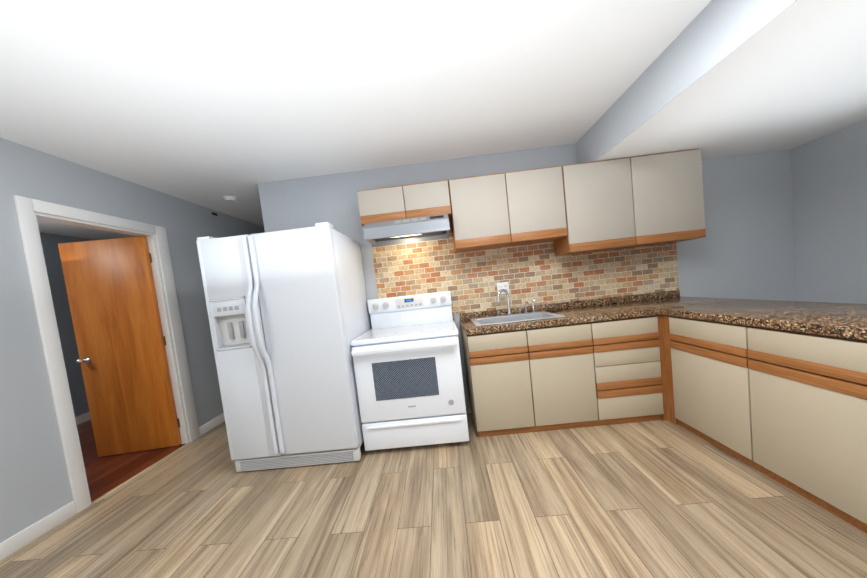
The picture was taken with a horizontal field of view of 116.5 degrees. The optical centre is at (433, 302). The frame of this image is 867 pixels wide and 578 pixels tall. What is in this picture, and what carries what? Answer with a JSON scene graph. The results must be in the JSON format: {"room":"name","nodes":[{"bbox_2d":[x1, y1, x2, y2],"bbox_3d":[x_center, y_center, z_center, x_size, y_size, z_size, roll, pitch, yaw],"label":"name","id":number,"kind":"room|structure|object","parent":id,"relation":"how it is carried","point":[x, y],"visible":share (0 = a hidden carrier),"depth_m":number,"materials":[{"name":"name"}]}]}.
{"room":"kitchen","nodes":[
{"label":"kitchen","id":0,"kind":"room"},
{"bbox_2d":[37,219,137,416],"bbox_3d":[-3.852,0.291,2.267,2.300,2.580,4.600,-6,3,2],"label":"wall","id":1,"kind":"structure","parent":0,"point":[53,235],"depth_m":3.55,"materials":[{"name":"grey paint"}]},
{"bbox_2d":[75,412,90,424],"bbox_3d":[-4.749,1.635,2.368,0.015,0.100,4.400,-6,3,2],"label":"baseboard","id":2,"kind":"structure","parent":1,"relation":"attached to","point":[82,418],"depth_m":3.60,"materials":[{"name":"white wood"}]},
{"bbox_2d":[0,138,259,542],"bbox_3d":[-2.672,0.222,1.584,0.100,2.530,7.500,-6,3,2],"label":"wall","id":3,"kind":"structure","parent":0,"point":[34,480],"depth_m":1.79,"materials":[{"name":"grey paint"}]},
{"bbox_2d":[0,501,75,560],"bbox_3d":[-2.521,1.525,-0.058,0.014,0.095,3.819,-6,3,2],"label":"baseboard","id":4,"kind":"structure","parent":3,"relation":"attached to","point":[23,538],"depth_m":1.67,"materials":[{"name":"white wood"}]},
{"bbox_2d":[13,195,199,512],"bbox_3d":[-2.636,0.361,2.260,0.140,2.170,0.965,-6,3,2],"label":"door frame","id":5,"kind":"structure","parent":3,"relation":"attached to","point":[27,210],"depth_m":1.90,"materials":[{"name":"white wood"}]},
{"bbox_2d":[58,236,181,456],"bbox_3d":[-2.991,0.435,2.546,0.741,2.055,0.202,-6,3,2],"label":"interior door","id":6,"kind":"structure","parent":3,"relation":"in","point":[116,319],"depth_m":2.56,"materials":[{"name":"brown wood"}]},
{"bbox_2d":[91,443,190,502],"bbox_3d":[-2.451,1.428,2.311,0.040,0.006,0.744,-6,3,2],"label":"threshold","id":7,"kind":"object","parent":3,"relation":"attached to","point":[134,477],"depth_m":2.22,"materials":[{"name":"beige wood"}]},
{"bbox_2d":[199,413,224,435],"bbox_3d":[-2.423,1.283,4.045,0.014,0.095,2.499,-6,3,2],"label":"baseboard","id":8,"kind":"structure","parent":3,"relation":"attached to","point":[219,419],"depth_m":2.95,"materials":[{"name":"white wood"}]},
{"bbox_2d":[0,406,866,577],"bbox_3d":[-0.542,1.283,1.595,8.500,0.050,7.300,-6,3,2],"label":"floor","id":9,"kind":"structure","parent":0,"point":[658,499],"depth_m":1.51,"materials":[{"name":"wood"}]},
{"bbox_2d":[196,222,370,471],"bbox_3d":[-1.149,0.357,2.353,0.994,1.837,0.877,-6,3,2],"label":"refrigerator","id":10,"kind":"object","parent":9,"relation":"on","point":[288,316],"visible":0.98,"depth_m":2.01,"materials":[{"name":"white metal"}]},
{"bbox_2d":[351,291,468,450],"bbox_3d":[-0.187,0.555,2.401,0.845,1.225,0.758,-6,3,2],"label":"stove","id":11,"kind":"object","parent":9,"relation":"on","point":[405,353],"visible":1,"depth_m":2.10,"materials":[{"name":"white metal"}]},
{"bbox_2d":[458,322,537,436],"bbox_3d":[0.558,0.648,2.472,0.476,0.867,0.622,-6,3,2],"label":"base cabinet","id":12,"kind":"object","parent":9,"relation":"on","point":[498,366],"depth_m":2.17,"materials":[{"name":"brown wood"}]},
{"bbox_2d":[522,318,601,431],"bbox_3d":[1.049,0.594,2.457,0.511,0.867,0.622,-6,3,2],"label":"base cabinet","id":13,"kind":"object","parent":9,"relation":"on","point":[564,355],"depth_m":2.15,"materials":[{"name":"brown wood"}]},
{"bbox_2d":[594,314,665,425],"bbox_3d":[1.582,0.535,2.441,0.562,0.867,0.622,-6,3,2],"label":"base cabinet","id":14,"kind":"object","parent":9,"relation":"on","point":[629,360],"depth_m":2.13,"materials":[{"name":"brown wood"}]},
{"bbox_2d":[662,314,753,467],"bbox_3d":[2.149,0.505,1.845,0.697,0.867,0.620,-6,3,2],"label":"base cabinet","id":15,"kind":"object","parent":9,"relation":"on","point":[706,357],"depth_m":1.76,"materials":[{"name":"brown wood"}]},
{"bbox_2d":[538,298,737,321],"bbox_3d":[1.761,0.056,2.405,1.405,0.046,0.628,-6,3,2],"label":"countertop","id":16,"kind":"structure","parent":15,"relation":"on","point":[652,305],"depth_m":2.26,"materials":[{"name":"brown stone"}]},
{"bbox_2d":[470,311,565,325],"bbox_3d":[0.736,0.220,2.458,0.740,0.166,0.470,-6,3,2],"label":"sink","id":17,"kind":"object","parent":16,"relation":"in","point":[512,318],"visible":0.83,"depth_m":2.59,"materials":[{"name":"silver metal"}]},
{"bbox_2d":[496,289,535,316],"bbox_3d":[0.794,-0.012,2.607,0.392,0.264,0.107,-6,3,2],"label":"faucet","id":18,"kind":"object","parent":17,"relation":"on","point":[508,302],"visible":1,"depth_m":2.62,"materials":[{"name":"silver metal"}]},
{"bbox_2d":[746,322,865,532],"bbox_3d":[2.148,0.535,1.311,0.675,0.867,0.450,-6,3,2],"label":"base cabinet","id":19,"kind":"object","parent":9,"relation":"on","point":[776,390],"depth_m":1.29,"materials":[{"name":"brown wood"}]},
{"bbox_2d":[662,299,866,337],"bbox_3d":[2.096,0.077,1.361,0.681,0.046,1.442,-6,3,2],"label":"countertop","id":20,"kind":"structure","parent":19,"relation":"on","point":[831,318],"depth_m":1.50,"materials":[{"name":"brown stone"}]},
{"bbox_2d":[862,338,866,533],"bbox_3d":[2.137,0.560,0.887,0.675,0.867,0.400,-6,3,2],"label":"base cabinet","id":21,"kind":"object","parent":9,"relation":"on","point":[864,340],"depth_m":1.11,"materials":[{"name":"brown wood"}]},
{"bbox_2d":[0,0,866,226],"bbox_3d":[0.331,-1.250,1.425,6.400,0.360,7.500,-6,3,2],"label":"ceiling","id":22,"kind":"structure","parent":0,"point":[210,104],"depth_m":1.56,"materials":[{"name":"white paint"}]},
{"bbox_2d":[223,196,237,202],"bbox_3d":[-2.278,-1.158,3.016,0.136,0.038,0.136,-6,3,2],"label":"smoke detector","id":23,"kind":"object","parent":22,"relation":"attached to","point":[231,199],"visible":1,"depth_m":2.98,"materials":[{"name":"white plastic"}]},
{"bbox_2d":[576,0,796,162],"bbox_3d":[1.364,-1.271,0.201,0.004,0.310,4.910,-6,3,2],"label":"ceiling soffit","id":24,"kind":"structure","parent":22,"relation":"attached to","point":[712,34],"depth_m":1.50,"materials":[{"name":"grey paint"}]},
{"bbox_2d":[258,143,795,405],"bbox_3d":[1.006,-0.258,2.780,5.357,2.530,0.100,-6,3,2],"label":"wall","id":25,"kind":"structure","parent":0,"point":[786,224],"depth_m":2.67,"materials":[{"name":"grey paint"}]},
{"bbox_2d":[357,185,408,226],"bbox_3d":[-0.464,-0.887,2.560,0.415,0.306,0.315,-6,3,2],"label":"upper cabinet","id":26,"kind":"object","parent":25,"relation":"attached to","point":[387,203],"depth_m":2.41,"materials":[{"name":"brown wood"}]},
{"bbox_2d":[363,214,449,246],"bbox_3d":[-0.232,-0.672,2.505,0.740,0.162,0.438,-6,3,2],"label":"range hood","id":27,"kind":"object","parent":26,"relation":"attached to","point":[407,230],"visible":1,"depth_m":2.31,"materials":[{"name":"silver metal"}]},
{"bbox_2d":[405,180,452,217],"bbox_3d":[-0.055,-0.932,2.548,0.409,0.306,0.315,-6,3,2],"label":"upper cabinet","id":28,"kind":"object","parent":25,"relation":"attached to","point":[427,198],"depth_m":2.39,"materials":[{"name":"brown wood"}]},
{"bbox_2d":[449,172,512,252],"bbox_3d":[0.419,-0.828,2.543,0.499,0.618,0.315,-6,3,2],"label":"upper cabinet","id":29,"kind":"object","parent":25,"relation":"attached to","point":[481,219],"depth_m":2.39,"materials":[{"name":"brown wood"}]},
{"bbox_2d":[372,220,678,324],"bbox_3d":[0.915,-0.375,2.720,3.030,1.070,0.008,-6,3,2],"label":"tile backsplash","id":30,"kind":"structure","parent":25,"relation":"attached to","point":[540,273],"depth_m":2.72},
{"bbox_2d":[497,282,508,293],"bbox_3d":[0.709,-0.146,2.730,0.120,0.120,0.008,-6,3,2],"label":"electrical outlet","id":31,"kind":"object","parent":30,"relation":"attached to","point":[503,285],"visible":0.75,"depth_m":2.73,"materials":[{"name":"white plastic"}]},
{"bbox_2d":[509,165,568,246],"bbox_3d":[0.915,-0.882,2.527,0.499,0.618,0.315,-6,3,2],"label":"upper cabinet","id":32,"kind":"object","parent":25,"relation":"attached to","point":[538,199],"depth_m":2.37,"materials":[{"name":"brown wood"}]},
{"bbox_2d":[458,290,681,321],"bbox_3d":[1.364,0.026,2.718,2.206,0.066,0.020,-6,3,2],"label":"backsplash","id":33,"kind":"structure","parent":25,"relation":"attached to","point":[674,293],"depth_m":2.70,"materials":[{"name":"brown stone"}]},
{"bbox_2d":[554,157,640,255],"bbox_3d":[1.467,-0.868,2.515,0.584,0.768,0.315,-6,3,2],"label":"upper cabinet","id":34,"kind":"object","parent":25,"relation":"attached to","point":[622,203],"depth_m":2.36,"materials":[{"name":"brown wood"}]},
{"bbox_2d":[633,149,705,246],"bbox_3d":[2.057,-0.933,2.497,0.604,0.768,0.315,-6,3,2],"label":"upper cabinet","id":35,"kind":"object","parent":25,"relation":"attached to","point":[670,198],"depth_m":2.34,"materials":[{"name":"brown wood"}]},
{"bbox_2d":[792,120,866,303],"bbox_3d":[3.558,-0.398,0.195,0.100,2.530,4.860,-6,3,2],"label":"wall","id":36,"kind":"structure","parent":0,"point":[829,172],"depth_m":2.38,"materials":[{"name":"grey paint"}]}
]}

